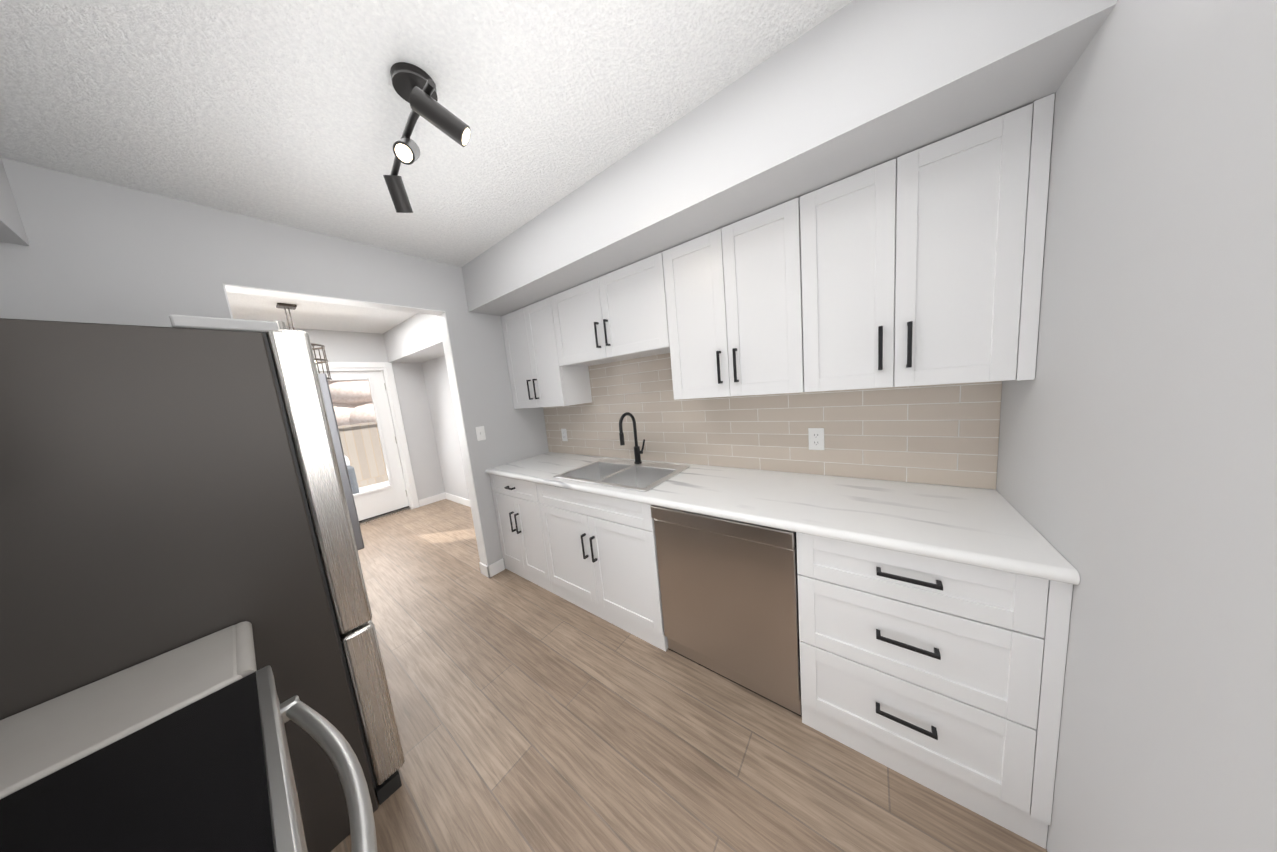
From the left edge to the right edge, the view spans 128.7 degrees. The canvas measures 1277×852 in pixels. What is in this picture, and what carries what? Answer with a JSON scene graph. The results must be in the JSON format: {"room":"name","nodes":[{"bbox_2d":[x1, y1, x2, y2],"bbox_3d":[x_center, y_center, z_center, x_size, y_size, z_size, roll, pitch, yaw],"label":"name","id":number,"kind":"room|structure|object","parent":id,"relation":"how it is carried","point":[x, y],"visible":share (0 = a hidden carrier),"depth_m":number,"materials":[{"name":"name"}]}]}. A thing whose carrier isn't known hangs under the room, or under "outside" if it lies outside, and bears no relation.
{"room":"kitchen","nodes":[
{"label":"kitchen","id":0,"kind":"room"},
{"bbox_2d":[0,158,548,567],"bbox_3d":[-1.750,0.115,2.069,0.120,2.550,2.595,0,9,37],"label":"wall","id":1,"kind":"structure","parent":0,"point":[95,251],"depth_m":1.49,"materials":[{"name":"grey paint"}]},
{"bbox_2d":[222,283,487,565],"bbox_3d":[-1.725,0.236,2.103,0.124,2.084,1.020,0,9,37],"label":"trim","id":2,"kind":"structure","parent":1,"relation":"attached to","point":[442,318],"depth_m":2.39,"materials":[{"name":"white"}]},
{"bbox_2d":[475,426,485,440],"bbox_3d":[-1.308,0.062,2.547,0.013,0.116,0.072,0,9,37],"label":"switch plate","id":3,"kind":"object","parent":1,"relation":"attached to","point":[480,432],"visible":1,"depth_m":2.54,"materials":[{"name":"white plastic"}]},
{"bbox_2d":[479,559,503,574],"bbox_3d":[-1.154,1.179,2.976,0.013,0.105,0.763,0,9,37],"label":"baseboard","id":4,"kind":"structure","parent":1,"relation":"attached to","point":[484,569],"depth_m":2.64,"materials":[{"name":"white wood"}]},
{"bbox_2d":[286,328,444,506],"bbox_3d":[-4.041,0.111,3.789,0.150,2.550,2.595,0,9,37],"label":"wall","id":5,"kind":"structure","parent":0,"point":[343,346],"depth_m":4.54,"materials":[{"name":"grey paint"}]},
{"bbox_2d":[318,371,408,521],"bbox_3d":[-3.783,0.285,4.111,0.057,2.005,0.894,0,9,37],"label":"french door","id":6,"kind":"structure","parent":5,"relation":"in","point":[381,501],"depth_m":4.32,"materials":[{"name":"white paint"}]},
{"bbox_2d":[316,362,418,525],"bbox_3d":[-4.059,0.317,3.753,0.166,2.155,1.990,0,9,37],"label":"door frame","id":7,"kind":"structure","parent":5,"relation":"attached to","point":[386,368],"depth_m":4.39,"materials":[{"name":"white paint"}]},
{"bbox_2d":[418,493,444,506],"bbox_3d":[-3.206,1.143,4.769,0.013,0.105,0.355,0,9,37],"label":"baseboard","id":8,"kind":"structure","parent":5,"relation":"attached to","point":[438,497],"depth_m":4.75,"materials":[{"name":"white wood"}]},
{"bbox_2d":[383,313,444,362],"bbox_3d":[-2.341,-1.122,3.652,2.730,0.400,0.405,0,9,37],"label":"ceiling bulkhead","id":9,"kind":"object","parent":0,"point":[416,338],"visible":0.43,"depth_m":3.75,"materials":[{"name":"grey paint"}]},
{"bbox_2d":[0,0,852,333],"bbox_3d":[-0.699,-1.214,1.117,8.700,0.120,3.060,0,9,37],"label":"ceiling","id":10,"kind":"structure","parent":0,"point":[290,112],"depth_m":1.05,"materials":[{"name":"white paint"}]},
{"bbox_2d":[0,157,29,245],"bbox_3d":[-0.807,-0.812,-0.233,4.150,0.310,0.373,0,9,37],"label":"ceiling bulkhead","id":11,"kind":"object","parent":10,"relation":"attached to","point":[12,230],"depth_m":1.12,"materials":[{"name":"grey paint"}]},
{"bbox_2d":[276,303,331,380],"bbox_3d":[-3.264,-0.782,2.916,0.401,0.710,0.401,0,9,37],"label":"pendant chandelier","id":12,"kind":"object","parent":10,"relation":"hanging from","point":[284,306],"visible":0.17,"depth_m":2.91,"materials":[{"name":"brown metal"}]},
{"bbox_2d":[383,62,469,212],"bbox_3d":[-0.829,-1.021,1.117,0.614,0.236,0.152,0,9,37],"label":"spotlight","id":13,"kind":"object","parent":10,"relation":"attached to","point":[414,86],"visible":1,"depth_m":0.99,"materials":[{"name":"grey metal"}]},
{"bbox_2d":[462,0,1116,315],"bbox_3d":[-0.008,-1.133,1.780,3.010,0.340,0.589,0,9,37],"label":"ceiling bulkhead","id":14,"kind":"object","parent":10,"relation":"attached to","point":[853,87],"depth_m":1.04,"materials":[{"name":"grey paint"}]},
{"bbox_2d":[331,499,1046,851],"bbox_3d":[-0.448,1.422,1.458,8.700,0.120,3.060,0,9,37],"label":"floor","id":15,"kind":"structure","parent":0,"point":[531,717],"depth_m":1.29,"materials":[{"name":"wood"}]},
{"bbox_2d":[0,666,376,851],"bbox_3d":[-0.720,1.070,0.331,0.758,0.913,0.763,0,9,37],"label":"range","id":16,"kind":"object","parent":15,"relation":"on","point":[217,771],"visible":1,"depth_m":0.51,"materials":[{"name":"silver metal"}]},
{"bbox_2d":[0,314,404,851],"bbox_3d":[-1.601,0.606,1.094,0.910,1.800,0.927,0,9,37],"label":"refrigerator","id":17,"kind":"object","parent":15,"relation":"on","point":[183,480],"visible":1,"depth_m":0.83,"materials":[{"name":"grey metal"}]},
{"bbox_2d":[489,474,552,592],"bbox_3d":[-0.787,0.790,2.699,0.660,0.875,0.666,0,9,37],"label":"base cabinet","id":18,"kind":"object","parent":15,"relation":"on","point":[518,518],"visible":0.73,"depth_m":2.44,"materials":[{"name":"white paint"}]},
{"bbox_2d":[536,483,667,651],"bbox_3d":[-0.119,0.791,2.198,1.004,0.875,0.666,0,9,37],"label":"base cabinet","id":19,"kind":"object","parent":15,"relation":"on","point":[601,556],"visible":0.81,"depth_m":1.89,"materials":[{"name":"white paint"}]},
{"bbox_2d":[485,452,1079,584],"bbox_3d":[0.107,0.338,1.936,3.007,0.040,0.654,0,9,37],"label":"countertop","id":20,"kind":"structure","parent":19,"relation":"on","point":[990,529],"depth_m":1.25,"materials":[{"name":"stone"}]},
{"bbox_2d":[554,458,689,491],"bbox_3d":[-0.114,0.400,2.117,0.790,0.184,0.522,0,9,37],"label":"double-bowl sink","id":21,"kind":"object","parent":20,"relation":"in","point":[642,476],"visible":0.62,"depth_m":2.18,"materials":[{"name":"silver metal"}]},
{"bbox_2d":[619,412,644,463],"bbox_3d":[-0.042,0.095,2.176,0.109,0.390,0.199,0,9,37],"label":"gooseneck faucet","id":22,"kind":"object","parent":20,"relation":"on","point":[637,452],"visible":1,"depth_m":2.23,"materials":[{"name":"black metal"}]},
{"bbox_2d":[650,505,801,715],"bbox_3d":[0.556,0.794,1.691,0.673,0.872,0.631,0,9,37],"label":"dishwasher","id":23,"kind":"object","parent":15,"relation":"on","point":[729,596],"visible":0.81,"depth_m":1.41,"materials":[{"name":"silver metal"}]},
{"bbox_2d":[796,532,1072,848],"bbox_3d":[1.091,0.793,1.289,0.654,0.875,0.666,0,9,37],"label":"base cabinet","id":24,"kind":"object","parent":15,"relation":"on","point":[944,678],"visible":0.88,"depth_m":1.00,"materials":[{"name":"white paint"}]},
{"bbox_3d":[-1.193,1.099,0.607,0.322,0.875,0.633,0,9,37],"label":"base cabinet","id":25,"kind":"object","parent":15,"relation":"on","visible":0},
{"bbox_2d":[0,621,256,798],"bbox_3d":[-1.227,0.642,0.561,0.322,0.040,0.663,0,9,37],"label":"countertop","id":26,"kind":"structure","parent":25,"relation":"on","point":[42,740],"depth_m":0.66,"materials":[{"name":"stone"}]},
{"bbox_2d":[422,355,993,499],"bbox_3d":[-0.847,-0.102,3.079,6.110,2.550,0.140,0,9,37],"label":"wall","id":27,"kind":"structure","parent":0,"point":[437,384],"depth_m":4.51,"materials":[{"name":"grey paint"}]},
{"bbox_2d":[444,492,470,506],"bbox_3d":[-2.009,1.115,4.099,2.730,0.105,0.013,0,9,37],"label":"baseboard","id":28,"kind":"structure","parent":27,"relation":"attached to","point":[448,496],"depth_m":4.63,"materials":[{"name":"white wood"}]},
{"bbox_2d":[501,297,591,408],"bbox_3d":[-0.810,-0.579,2.637,0.694,0.818,0.342,0,9,37],"label":"upper cabinet","id":29,"kind":"object","parent":27,"relation":"attached to","point":[539,376],"visible":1,"depth_m":2.50,"materials":[{"name":"white paint"}]},
{"bbox_2d":[551,252,669,365],"bbox_3d":[-0.157,-0.728,2.116,0.972,0.514,0.342,0,9,37],"label":"upper cabinet","id":30,"kind":"object","parent":27,"relation":"attached to","point":[618,315],"visible":0.96,"depth_m":1.96,"materials":[{"name":"white paint"}]},
{"bbox_2d":[662,198,804,399],"bbox_3d":[0.517,-0.576,1.640,0.674,0.818,0.342,0,9,37],"label":"upper cabinet","id":31,"kind":"object","parent":27,"relation":"attached to","point":[733,291],"visible":1,"depth_m":1.49,"materials":[{"name":"white paint"}]},
{"bbox_2d":[543,353,1001,489],"bbox_3d":[0.265,-0.121,2.145,3.008,0.782,0.008,0,9,37],"label":"tile backsplash","id":32,"kind":"structure","parent":27,"relation":"attached to","point":[945,434],"depth_m":1.71,"materials":[{"name":"beige tile"}]},
{"bbox_2d":[561,429,567,440],"bbox_3d":[-0.702,0.085,2.903,0.074,0.120,0.007,0,9,37],"label":"electrical outlet","id":33,"kind":"object","parent":32,"relation":"attached to","point":[564,434],"visible":1,"depth_m":2.90,"materials":[{"name":"white plastic"}]},
{"bbox_2d":[808,428,823,449],"bbox_3d":[0.958,0.071,1.653,0.074,0.120,0.007,0,9,37],"label":"electrical outlet","id":34,"kind":"object","parent":32,"relation":"attached to","point":[816,438],"visible":1,"depth_m":1.65,"materials":[{"name":"white plastic"}]},
{"bbox_2d":[800,93,1054,391],"bbox_3d":[1.052,-0.575,1.239,0.660,0.818,0.342,0,9,37],"label":"upper cabinet","id":35,"kind":"object","parent":27,"relation":"attached to","point":[922,266],"visible":1,"depth_m":1.08,"materials":[{"name":"white paint"}]},
{"bbox_2d":[996,0,1276,851],"bbox_3d":[1.234,-0.010,0.838,0.110,2.550,1.590,0,9,37],"label":"wall","id":36,"kind":"structure","parent":0,"point":[1136,484],"depth_m":0.56,"materials":[{"name":"grey paint"}]},
{"label":"outside","id":37,"kind":"structure","parent":0,"visible":0},
{"bbox_2d":[359,481,388,491],"bbox_3d":[-9.191,1.452,8.767,14.040,0.100,20.000,0,9,37],"label":"snow","id":38,"kind":"object","parent":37,"point":[373,486],"depth_m":6.78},
{"bbox_2d":[344,455,359,493],"bbox_3d":[-5.217,0.950,5.098,0.576,1.080,0.720,0,9,37],"label":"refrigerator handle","id":39,"kind":"object","parent":38,"relation":"on","point":[353,479],"depth_m":5.18,"materials":[{"name":"silver metal"}]},
{"bbox_2d":[328,380,375,425],"bbox_3d":[-9.057,-1.123,8.296,2.566,5.079,4.901,0,9,37],"label":"frosted tree","id":40,"kind":"object","parent":38,"relation":"on","point":[347,396],"depth_m":8.28,"materials":[{"name":"plant"}]},
{"bbox_2d":[338,422,388,487],"bbox_3d":[-6.419,0.716,6.537,0.130,1.400,20.000,0,9,37],"label":"fence","id":41,"kind":"object","parent":38,"relation":"on","point":[367,464],"depth_m":6.87,"materials":[{"name":"brown wood"}]}
]}

